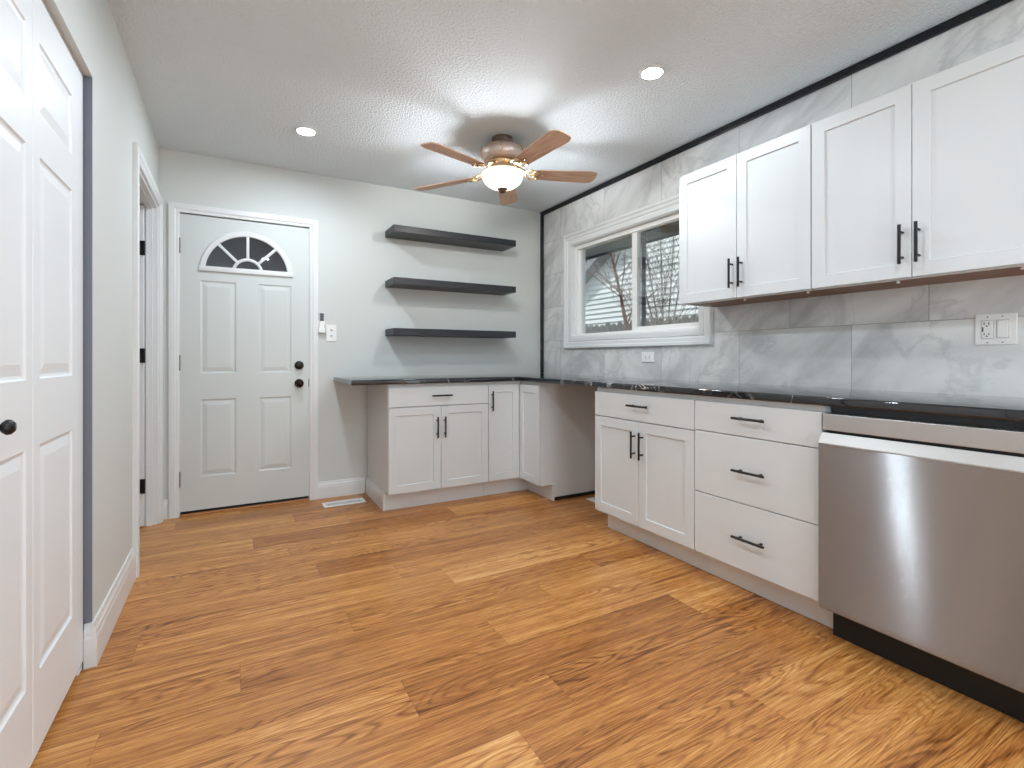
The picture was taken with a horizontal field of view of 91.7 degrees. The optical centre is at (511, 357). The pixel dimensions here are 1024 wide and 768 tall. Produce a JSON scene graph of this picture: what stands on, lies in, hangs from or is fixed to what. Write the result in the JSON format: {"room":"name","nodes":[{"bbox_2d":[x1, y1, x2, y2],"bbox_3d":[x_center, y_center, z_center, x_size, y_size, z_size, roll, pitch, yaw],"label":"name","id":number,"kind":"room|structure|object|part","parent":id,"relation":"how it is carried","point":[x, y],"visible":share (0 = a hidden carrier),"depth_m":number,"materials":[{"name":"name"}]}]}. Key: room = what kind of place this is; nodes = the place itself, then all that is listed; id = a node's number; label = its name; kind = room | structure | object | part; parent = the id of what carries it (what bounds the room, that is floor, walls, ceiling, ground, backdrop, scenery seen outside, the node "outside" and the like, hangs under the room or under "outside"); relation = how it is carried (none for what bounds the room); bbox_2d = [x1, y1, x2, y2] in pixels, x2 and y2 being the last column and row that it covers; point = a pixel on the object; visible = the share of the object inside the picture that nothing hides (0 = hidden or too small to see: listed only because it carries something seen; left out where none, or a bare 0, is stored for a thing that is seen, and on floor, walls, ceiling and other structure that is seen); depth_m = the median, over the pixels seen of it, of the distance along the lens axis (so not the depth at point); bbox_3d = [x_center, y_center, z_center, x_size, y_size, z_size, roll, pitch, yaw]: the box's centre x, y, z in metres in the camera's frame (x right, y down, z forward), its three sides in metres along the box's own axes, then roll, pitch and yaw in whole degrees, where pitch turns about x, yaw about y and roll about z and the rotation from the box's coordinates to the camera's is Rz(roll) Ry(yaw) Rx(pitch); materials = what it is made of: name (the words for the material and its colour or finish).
{"room":"kitchen","nodes":[
{"label":"kitchen","id":0,"kind":"room"},
{"bbox_2d":[44,0,158,621],"bbox_3d":[-0.610,-0.158,0.105,0.114,2.440,7.179,0,0,-29],"label":"wall","id":1,"kind":"structure","parent":0,"point":[120,118],"depth_m":1.97,"materials":[{"name":"grey paint"}]},
{"bbox_2d":[42,0,82,76],"bbox_3d":[-1.242,-0.963,1.264,0.034,0.009,0.984,0,0,-29],"label":"track","id":2,"kind":"object","parent":1,"relation":"attached to","point":[47,9],"visible":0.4,"depth_m":1.48,"materials":[{"name":"white metal"}]},
{"bbox_2d":[0,0,82,767],"bbox_3d":[-1.226,0.040,1.273,0.068,1.990,0.964,0,0,-29],"label":"door","id":3,"kind":"structure","parent":2,"relation":"hanging from","point":[41,83],"depth_m":1.29,"materials":[{"name":"white paint"}]},
{"bbox_3d":[-1.094,0.150,1.072,0.035,0.034,0.034,0,0,-29],"label":"knob","id":4,"kind":"part","parent":3,"relation":"part of","materials":[{"name":"black metal"}]},
{"bbox_2d":[82,75,91,667],"bbox_3d":[-1.498,0.048,1.687,0.113,2.030,0.003,0,0,-29],"label":"trim","id":5,"kind":"structure","parent":1,"relation":"attached to","point":[87,81],"depth_m":1.71,"materials":[{"name":"grey paint"}]},
{"bbox_2d":[83,547,135,668],"bbox_3d":[-1.637,0.988,2.045,0.036,0.150,0.786,0,0,-29],"label":"baseboard","id":6,"kind":"structure","parent":1,"relation":"attached to","point":[97,633],"depth_m":1.87,"materials":[{"name":"white paint"}]},
{"bbox_2d":[140,204,144,526],"bbox_3d":[-2.677,0.049,2.895,0.881,2.003,0.047,0,0,-29],"label":"door","id":7,"kind":"structure","parent":1,"relation":"in","point":[142,242],"depth_m":3.09,"materials":[{"name":"white paint"}]},
{"bbox_2d":[132,142,162,577],"bbox_3d":[-2.054,0.012,2.821,0.024,2.101,0.972,0,0,-29],"label":"trim","id":8,"kind":"structure","parent":1,"relation":"attached to","point":[139,163],"depth_m":2.41,"materials":[{"name":"white paint"}]},
{"bbox_2d":[140,171,157,525],"bbox_3d":[-2.113,0.045,2.788,0.115,2.034,0.839,0,0,-29],"label":"trim","id":9,"kind":"structure","parent":1,"relation":"attached to","point":[147,199],"depth_m":3.14,"materials":[{"name":"white paint"}]},
{"bbox_2d":[206,237,286,271],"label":"window","id":10,"kind":"structure","parent":0,"point":[258,249],"depth_m":6.33,"materials":[{"name":"grey"}]},
{"bbox_2d":[159,148,540,499],"bbox_3d":[-1.134,-0.158,3.995,3.177,2.440,0.120,0,0,-29],"label":"wall","id":11,"kind":"structure","parent":0,"point":[356,259],"depth_m":3.94,"materials":[{"name":"grey paint"}]},
{"bbox_2d":[163,499,167,518],"bbox_3d":[-2.292,1.000,3.269,0.045,0.125,0.014,0,0,-29],"label":"baseboard","id":12,"kind":"structure","parent":11,"relation":"attached to","point":[165,502],"depth_m":3.27,"materials":[{"name":"white paint"}]},
{"bbox_2d":[168,201,317,518],"bbox_3d":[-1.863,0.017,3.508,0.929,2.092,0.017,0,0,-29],"label":"trim","id":13,"kind":"structure","parent":11,"relation":"attached to","point":[174,208],"depth_m":3.31,"materials":[{"name":"white paint"}]},
{"bbox_2d":[179,214,308,514],"bbox_3d":[-1.865,0.043,3.507,0.811,2.013,0.108,0,0,-29],"label":"door","id":14,"kind":"structure","parent":11,"relation":"in","point":[244,355],"depth_m":3.50,"materials":[{"name":"white paint"}]},
{"bbox_3d":[-1.866,-0.739,3.510,0.588,0.297,0.014,0,0,-29],"label":"fanlight frame","id":15,"kind":"part","parent":14,"relation":"part of","materials":[{"name":"white paint"}]},
{"bbox_3d":[-1.561,0.190,3.652,0.064,0.064,0.064,0,0,-29],"label":"knob","id":16,"kind":"part","parent":14,"relation":"part of","materials":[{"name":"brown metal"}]},
{"bbox_2d":[318,320,324,332],"bbox_3d":[-1.433,-0.235,3.741,0.049,0.095,0.030,0,0,-29],"label":"cradle","id":17,"kind":"object","parent":11,"relation":"attached to","point":[320,330],"visible":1,"depth_m":3.73,"materials":[{"name":"white plastic"}]},
{"bbox_2d":[319,312,323,327],"bbox_3d":[-1.431,-0.268,3.739,0.035,0.144,0.020,0,0,-29],"label":"remote","id":18,"kind":"object","parent":17,"relation":"in","point":[321,315],"visible":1,"depth_m":3.73,"materials":[{"name":"white plastic"}]},
{"bbox_2d":[326,325,335,340],"bbox_3d":[-1.375,-0.187,3.783,0.074,0.125,0.012,0,0,-29],"label":"light switch","id":19,"kind":"object","parent":11,"relation":"attached to","point":[330,329],"visible":1,"depth_m":3.78,"materials":[{"name":"white plastic"}]},
{"bbox_2d":[318,477,364,498],"bbox_3d":[-1.310,1.000,3.819,0.348,0.125,0.014,0,0,-29],"label":"baseboard","id":20,"kind":"structure","parent":11,"relation":"attached to","point":[343,487],"depth_m":3.81,"materials":[{"name":"white paint"}]},
{"bbox_2d":[385,224,515,251],"bbox_3d":[-0.491,-0.990,4.147,1.072,0.052,0.242,0,0,-29],"label":"floating shelf","id":21,"kind":"object","parent":11,"relation":"attached to","point":[395,231],"visible":1,"depth_m":4.06,"materials":[{"name":"black wood"}]},
{"bbox_2d":[385,277,515,295],"bbox_3d":[-0.491,-0.590,4.147,1.072,0.052,0.242,0,0,-29],"label":"floating shelf","id":22,"kind":"object","parent":11,"relation":"attached to","point":[394,282],"visible":1,"depth_m":4.05,"materials":[{"name":"black wood"}]},
{"bbox_2d":[385,328,515,338],"bbox_3d":[-0.491,-0.200,4.147,1.072,0.053,0.242,0,0,-29],"label":"floating shelf","id":23,"kind":"object","parent":11,"relation":"attached to","point":[409,332],"visible":1,"depth_m":4.02,"materials":[{"name":"black wood"}]},
{"bbox_2d":[30,489,1023,767],"bbox_3d":[0.225,1.113,0.440,4.323,0.100,7.490,0,0,-29],"label":"floor","id":24,"kind":"structure","parent":0,"point":[514,629],"depth_m":1.72,"materials":[{"name":"brown wood"}]},
{"bbox_2d":[180,498,308,516],"bbox_3d":[-1.886,1.056,3.550,0.805,0.012,0.120,0,0,-29],"label":"threshold","id":25,"kind":"object","parent":24,"relation":"on","point":[305,499],"visible":0.56,"depth_m":3.48,"materials":[{"name":"brown wood"}]},
{"bbox_2d":[322,498,365,507],"bbox_3d":[-1.228,1.060,3.636,0.293,0.005,0.120,0,0,-29],"label":"floor vent","id":26,"kind":"object","parent":24,"relation":"in","point":[356,500],"visible":1,"depth_m":3.63,"materials":[{"name":"white plastic"}]},
{"bbox_2d":[365,382,487,510],"bbox_3d":[-0.655,0.622,3.808,0.773,0.881,0.645,0,0,-29],"label":"base cabinet","id":27,"kind":"object","parent":24,"relation":"on","point":[427,443],"depth_m":3.56,"materials":[{"name":"white wood"}]},
{"bbox_3d":[-0.678,0.641,3.477,0.376,0.589,0.019,0,0,-29],"label":"door","id":28,"kind":"part","parent":27,"relation":"part of","materials":[{"name":"white paint"}]},
{"bbox_3d":[-0.528,0.494,3.530,0.011,0.150,0.036,0,0,-29],"label":"handle","id":29,"kind":"part","parent":27,"relation":"part of","materials":[{"name":"black metal"}]},
{"bbox_3d":[-0.513,0.274,3.569,0.755,0.134,0.019,0,0,-29],"label":"drawer","id":30,"kind":"part","parent":27,"relation":"part of","materials":[{"name":"white paint"}]},
{"bbox_3d":[-0.499,0.270,3.546,0.152,0.011,0.036,0,0,-29],"label":"handle","id":31,"kind":"part","parent":27,"relation":"part of","materials":[{"name":"black metal"}]},
{"bbox_3d":[-0.478,0.494,3.558,0.011,0.150,0.036,0,0,-29],"label":"handle","id":32,"kind":"part","parent":27,"relation":"part of","materials":[{"name":"black metal"}]},
{"bbox_3d":[-0.348,0.641,3.662,0.376,0.589,0.019,0,0,-29],"label":"door","id":33,"kind":"part","parent":27,"relation":"part of","materials":[{"name":"white paint"}]},
{"bbox_2d":[483,381,596,499],"bbox_3d":[0.121,0.622,4.109,0.873,0.880,0.903,0,0,-29],"label":"base cabinet","id":34,"kind":"object","parent":24,"relation":"on","point":[541,436],"visible":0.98,"depth_m":3.79,"materials":[{"name":"white wood"}]},
{"bbox_3d":[-0.065,0.571,3.821,0.264,0.729,0.019,0,0,-29],"label":"door","id":35,"kind":"part","parent":34,"relation":"part of","materials":[{"name":"white paint"}]},
{"bbox_3d":[0.133,0.571,3.760,0.019,0.729,0.278,0,0,-29],"label":"door","id":36,"kind":"part","parent":34,"relation":"part of","materials":[{"name":"white paint"}]},
{"bbox_2d":[334,373,1023,421],"bbox_3d":[0.328,0.165,2.708,1.884,0.034,3.553,0,0,-29],"label":"countertop","id":37,"kind":"structure","parent":34,"relation":"on","point":[956,405],"depth_m":2.17,"materials":[{"name":"black stone"}]},
{"bbox_2d":[595,387,708,572],"bbox_3d":[0.945,0.622,2.875,0.642,0.880,0.758,0,0,-29],"label":"base cabinet","id":38,"kind":"object","parent":24,"relation":"on","point":[645,440],"visible":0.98,"depth_m":2.69,"materials":[{"name":"white wood"}]},
{"bbox_3d":[0.612,0.643,2.906,0.019,0.575,0.375,0,0,-29],"label":"door","id":39,"kind":"part","parent":38,"relation":"part of","materials":[{"name":"white paint"}]},
{"bbox_3d":[0.667,0.482,2.752,0.036,0.148,0.012,0,0,-29],"label":"handle","id":40,"kind":"part","parent":38,"relation":"part of","materials":[{"name":"black metal"}]},
{"bbox_3d":[0.687,0.267,2.717,0.036,0.012,0.155,0,0,-29],"label":"handle","id":41,"kind":"part","parent":38,"relation":"part of","materials":[{"name":"black metal"}]},
{"bbox_3d":[0.697,0.482,2.698,0.036,0.148,0.012,0,0,-29],"label":"handle","id":42,"kind":"part","parent":38,"relation":"part of","materials":[{"name":"black metal"}]},
{"bbox_3d":[0.705,0.279,2.740,0.019,0.144,0.755,0,0,-29],"label":"drawer","id":43,"kind":"part","parent":38,"relation":"part of","materials":[{"name":"white paint"}]},
{"bbox_3d":[0.797,0.643,2.575,0.019,0.575,0.376,0,0,-29],"label":"door","id":44,"kind":"part","parent":38,"relation":"part of","materials":[{"name":"white paint"}]},
{"bbox_2d":[695,396,832,628],"bbox_3d":[1.277,0.622,2.283,0.642,0.880,0.599,0,0,-29],"label":"base cabinet","id":45,"kind":"object","parent":24,"relation":"on","point":[756,462],"visible":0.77,"depth_m":2.11,"materials":[{"name":"white wood"}]},
{"bbox_3d":[1.015,0.787,2.131,0.036,0.012,0.152,0,0,-29],"label":"handle","id":46,"kind":"part","parent":45,"relation":"part of","materials":[{"name":"black metal"}]},
{"bbox_3d":[1.015,0.495,2.131,0.036,0.012,0.152,0,0,-29],"label":"handle","id":47,"kind":"part","parent":45,"relation":"part of","materials":[{"name":"black metal"}]},
{"bbox_3d":[1.015,0.266,2.131,0.036,0.012,0.152,0,0,-29],"label":"handle","id":48,"kind":"part","parent":45,"relation":"part of","materials":[{"name":"black metal"}]},
{"bbox_3d":[1.037,0.786,2.148,0.019,0.288,0.595,0,0,-29],"label":"drawer","id":49,"kind":"part","parent":45,"relation":"part of","materials":[{"name":"white paint"}]},
{"bbox_3d":[1.037,0.493,2.148,0.019,0.290,0.595,0,0,-29],"label":"drawer","id":50,"kind":"part","parent":45,"relation":"part of","materials":[{"name":"white paint"}]},
{"bbox_3d":[1.037,0.276,2.148,0.019,0.138,0.595,0,0,-29],"label":"drawer","id":51,"kind":"part","parent":45,"relation":"part of","materials":[{"name":"white paint"}]},
{"bbox_2d":[818,407,1023,721],"bbox_3d":[1.570,0.623,1.750,0.636,0.880,0.606,0,0,-29],"label":"dishwasher","id":52,"kind":"object","parent":24,"relation":"on","point":[921,516],"visible":0.97,"depth_m":1.58,"materials":[{"name":"grey metal"}]},
{"bbox_2d":[832,407,1023,429],"bbox_3d":[1.610,0.560,1.772,0.543,0.755,0.604,0,0,-29],"label":"tub","id":53,"kind":"object","parent":52,"relation":"in","point":[1013,425],"depth_m":1.63,"materials":[{"name":"metal"}]},
{"bbox_3d":[1.390,1.000,1.649,0.022,0.124,0.604,0,0,-29],"label":"kick plate","id":54,"kind":"part","parent":52,"relation":"part of","materials":[{"name":"black plastic"}]},
{"bbox_2d":[107,0,988,211],"bbox_3d":[0.216,-1.438,0.579,4.443,0.120,7.399,0,0,-29],"label":"ceiling","id":55,"kind":"structure","parent":0,"point":[376,81],"depth_m":2.40,"materials":[{"name":"white paint"}]},
{"bbox_2d":[295,126,316,135],"bbox_3d":[-1.251,-1.373,3.020,0.128,0.007,0.128,0,0,-29],"label":"recessed light","id":56,"kind":"object","parent":55,"relation":"in","point":[302,130],"visible":1,"depth_m":3.01,"materials":[{"name":"white paint"}]},
{"bbox_2d":[414,129,596,204],"bbox_3d":[-0.033,-1.205,3.093,1.214,0.344,1.176,0,0,-29],"label":"ceiling fan","id":57,"kind":"object","parent":55,"relation":"hanging from","point":[501,156],"visible":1,"depth_m":3.03,"materials":[{"name":"brown wood"}]},
{"bbox_3d":[-0.447,-1.143,3.280,0.425,0.006,0.136,-3,11,22],"label":"blade","id":58,"kind":"part","parent":57,"relation":"part of","materials":[{"name":"brown wood"}]},
{"bbox_3d":[-0.327,-1.146,2.804,0.136,0.006,0.425,12,9,39],"label":"blade","id":59,"kind":"part","parent":57,"relation":"part of","materials":[{"name":"brown wood"}]},
{"bbox_3d":[-0.060,-1.110,3.125,0.268,0.103,0.268,0,0,-29],"label":"lamp shade","id":60,"kind":"part","parent":57,"relation":"part of","materials":[{"name":"white glass"}]},
{"bbox_3d":[-0.032,-1.162,3.542,0.136,0.006,0.425,-14,-1,4],"label":"blade","id":61,"kind":"part","parent":57,"relation":"part of","materials":[{"name":"brown wood"}]},
{"bbox_3d":[0.163,-1.168,2.772,0.136,0.006,0.425,10,-7,-32],"label":"blade","id":62,"kind":"part","parent":57,"relation":"part of","materials":[{"name":"brown wood"}]},
{"bbox_3d":[0.345,-1.178,3.227,0.425,0.006,0.136,-3,-11,-14],"label":"blade","id":63,"kind":"part","parent":57,"relation":"part of","materials":[{"name":"brown wood"}]},
{"bbox_2d":[638,65,665,80],"bbox_3d":[0.677,-1.373,2.400,0.128,0.007,0.128,0,0,-29],"label":"recessed light","id":64,"kind":"object","parent":55,"relation":"in","point":[652,72],"visible":1,"depth_m":2.39,"materials":[{"name":"white paint"}]},
{"bbox_2d":[544,0,1023,397],"bbox_3d":[2.068,-0.158,1.675,0.140,2.440,7.299,0,0,-29],"label":"wall","id":65,"kind":"structure","parent":0,"point":[916,338],"depth_m":2.43,"materials":[{"name":"white tile"}]},
{"bbox_2d":[540,216,543,372],"bbox_3d":[0.284,-0.595,4.696,0.018,1.484,0.041,0,0,-29],"label":"trim","id":66,"kind":"structure","parent":65,"relation":"attached to","point":[541,217],"depth_m":4.68,"materials":[{"name":"black metal"}]},
{"bbox_2d":[555,490,594,499],"bbox_3d":[0.522,1.050,3.813,0.466,0.024,0.006,0,0,-29],"label":"trim","id":67,"kind":"structure","parent":65,"relation":"attached to","point":[588,492],"depth_m":3.79,"materials":[{"name":"black rubber"}]},
{"bbox_2d":[585,223,678,260],"bbox_3d":[1.464,-1.202,3.400,0.492,0.392,13.500,0,0,-29],"label":"eave","id":68,"kind":"object","parent":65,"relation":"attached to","point":[673,230],"depth_m":4.41,"materials":[{"name":"grey wood"}]},
{"bbox_2d":[572,210,697,336],"bbox_3d":[0.909,-0.573,3.740,0.142,0.806,1.364,0,0,-29],"label":"window","id":69,"kind":"structure","parent":65,"relation":"in","point":[578,250],"depth_m":3.69,"materials":[{"name":"white paint"}]},
{"bbox_3d":[0.767,-0.564,3.990,0.025,0.735,0.720,0,0,-29],"label":"fixed sash","id":70,"kind":"part","parent":69,"relation":"part of","materials":[{"name":"white plastic"}]},
{"bbox_3d":[1.104,-0.562,3.433,0.010,0.737,0.574,0,0,-29],"label":"screen frame","id":71,"kind":"part","parent":69,"relation":"part of","materials":[{"name":"grey plastic"}]},
{"bbox_3d":[1.054,-0.562,3.439,0.011,0.737,0.630,0,0,-29],"label":"sliding sash","id":72,"kind":"part","parent":69,"relation":"part of","materials":[{"name":"white plastic"}]},
{"bbox_2d":[563,194,712,348],"bbox_3d":[0.838,-0.573,3.700,0.026,0.986,1.541,0,0,-29],"label":"trim","id":73,"kind":"structure","parent":65,"relation":"attached to","point":[703,335],"depth_m":3.69,"materials":[{"name":"white paint"}]},
{"bbox_2d":[642,352,653,361],"bbox_3d":[0.957,-0.004,3.504,0.008,0.072,0.119,0,0,-29],"label":"wall outlet","id":74,"kind":"object","parent":65,"relation":"attached to","point":[646,356],"visible":1,"depth_m":3.50,"materials":[{"name":"white plastic"}]},
{"bbox_2d":[679,125,846,306],"bbox_3d":[1.266,-0.670,2.605,0.348,0.737,0.748,0,0,-29],"label":"upper cabinet","id":75,"kind":"object","parent":65,"relation":"attached to","point":[745,218],"visible":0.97,"depth_m":2.49,"materials":[{"name":"white paint"}]},
{"bbox_3d":[1.062,-0.672,2.705,0.019,0.732,0.372,0,0,-29],"label":"door","id":76,"kind":"part","parent":75,"relation":"part of","materials":[{"name":"white paint"}]},
{"bbox_3d":[1.119,-0.431,2.549,0.036,0.150,0.012,0,0,-29],"label":"handle","id":77,"kind":"part","parent":75,"relation":"part of","materials":[{"name":"black metal"}]},
{"bbox_3d":[1.145,-0.431,2.502,0.036,0.150,0.012,0,0,-29],"label":"handle","id":78,"kind":"part","parent":75,"relation":"part of","materials":[{"name":"black metal"}]},
{"bbox_3d":[1.169,-0.308,2.551,0.013,0.012,0.746,0,0,-29],"label":"rail","id":79,"kind":"part","parent":75,"relation":"part of","materials":[{"name":"white paint"}]},
{"bbox_3d":[1.296,-0.310,2.622,0.278,0.008,0.746,0,0,-29],"label":"panel","id":80,"kind":"part","parent":75,"relation":"part of","materials":[{"name":"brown wood"}]},
{"bbox_3d":[1.245,-0.672,2.379,0.019,0.732,0.372,0,0,-29],"label":"door","id":81,"kind":"part","parent":75,"relation":"part of","materials":[{"name":"white paint"}]},
{"bbox_2d":[540,0,1013,215],"bbox_3d":[2.030,-1.357,1.584,0.016,0.040,7.178,0,0,-29],"label":"trim","id":82,"kind":"structure","parent":65,"relation":"attached to","point":[990,5],"depth_m":2.47,"materials":[{"name":"black metal"}]},
{"bbox_2d":[812,38,1023,292],"bbox_3d":[1.634,-0.670,1.949,0.348,0.737,0.748,0,0,-29],"label":"upper cabinet","id":83,"kind":"object","parent":65,"relation":"attached to","point":[921,182],"visible":1,"depth_m":1.85,"materials":[{"name":"white paint"}]},
{"bbox_3d":[1.430,-0.672,2.050,0.019,0.732,0.372,0,0,-29],"label":"door","id":84,"kind":"part","parent":83,"relation":"part of","materials":[{"name":"white paint"}]},
{"bbox_3d":[1.484,-0.431,1.898,0.036,0.150,0.012,0,0,-29],"label":"handle","id":85,"kind":"part","parent":83,"relation":"part of","materials":[{"name":"black metal"}]},
{"bbox_3d":[1.510,-0.431,1.852,0.036,0.150,0.012,0,0,-29],"label":"handle","id":86,"kind":"part","parent":83,"relation":"part of","materials":[{"name":"black metal"}]},
{"bbox_3d":[1.537,-0.308,1.895,0.013,0.012,0.746,0,0,-29],"label":"rail","id":87,"kind":"part","parent":83,"relation":"part of","materials":[{"name":"white paint"}]},
{"bbox_3d":[1.664,-0.310,1.966,0.278,0.008,0.746,0,0,-29],"label":"panel","id":88,"kind":"part","parent":83,"relation":"part of","materials":[{"name":"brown wood"}]},
{"bbox_3d":[1.613,-0.672,1.722,0.019,0.732,0.372,0,0,-29],"label":"door","id":89,"kind":"part","parent":83,"relation":"part of","materials":[{"name":"white paint"}]},
{"bbox_2d":[975,313,1016,344],"bbox_3d":[1.853,-0.108,1.905,0.009,0.118,0.120,0,0,-29],"label":"wall outlet","id":90,"kind":"object","parent":65,"relation":"attached to","point":[990,329],"visible":1,"depth_m":1.90,"materials":[{"name":"white plastic"}]},
{"bbox_2d":[981,320,993,338],"bbox_3d":[1.841,-0.108,1.925,0.001,0.073,0.038,0,0,-29],"label":"receptacle","id":91,"kind":"object","parent":90,"relation":"attached to","point":[987,326],"depth_m":1.92,"materials":[{"name":"grey plastic"}]},
{"label":"outside","id":92,"kind":"structure","parent":0,"visible":0},
{"bbox_3d":[4.347,1.623,9.315,11.307,0.120,24.000,0,0,-29],"label":"ground","id":93,"kind":"structure","parent":92,"visible":0},
{"bbox_2d":[586,246,677,330],"bbox_3d":[1.436,-0.739,7.258,1.700,4.605,1.645,0,0,5],"label":"bare tree","id":94,"kind":"object","parent":93,"relation":"on","point":[614,264],"visible":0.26,"depth_m":7.33,"materials":[{"name":"brown plant"}]},
{"bbox_2d":[585,235,697,326],"bbox_3d":[5.889,-1.387,8.575,5.540,5.900,9.900,0,0,-29],"label":"neighbor house","id":95,"kind":"structure","parent":93,"relation":"on","point":[601,308],"depth_m":10.12,"materials":[{"name":"white"}]},
{"bbox_2d":[585,315,697,332],"bbox_3d":[1.537,0.483,8.657,0.156,2.160,7.800,0,0,-29],"label":"wooden fence","id":96,"kind":"object","parent":93,"relation":"on","point":[608,327],"visible":0.09,"depth_m":8.11,"materials":[{"name":"grey wood"}]},
{"bbox_2d":[594,236,697,330],"bbox_3d":[1.460,-0.666,5.458,1.443,4.458,2.343,0,0,-36],"label":"bare tree","id":97,"kind":"object","parent":93,"relation":"on","point":[662,284],"visible":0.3,"depth_m":5.30,"materials":[{"name":"brown plant"}]}
]}

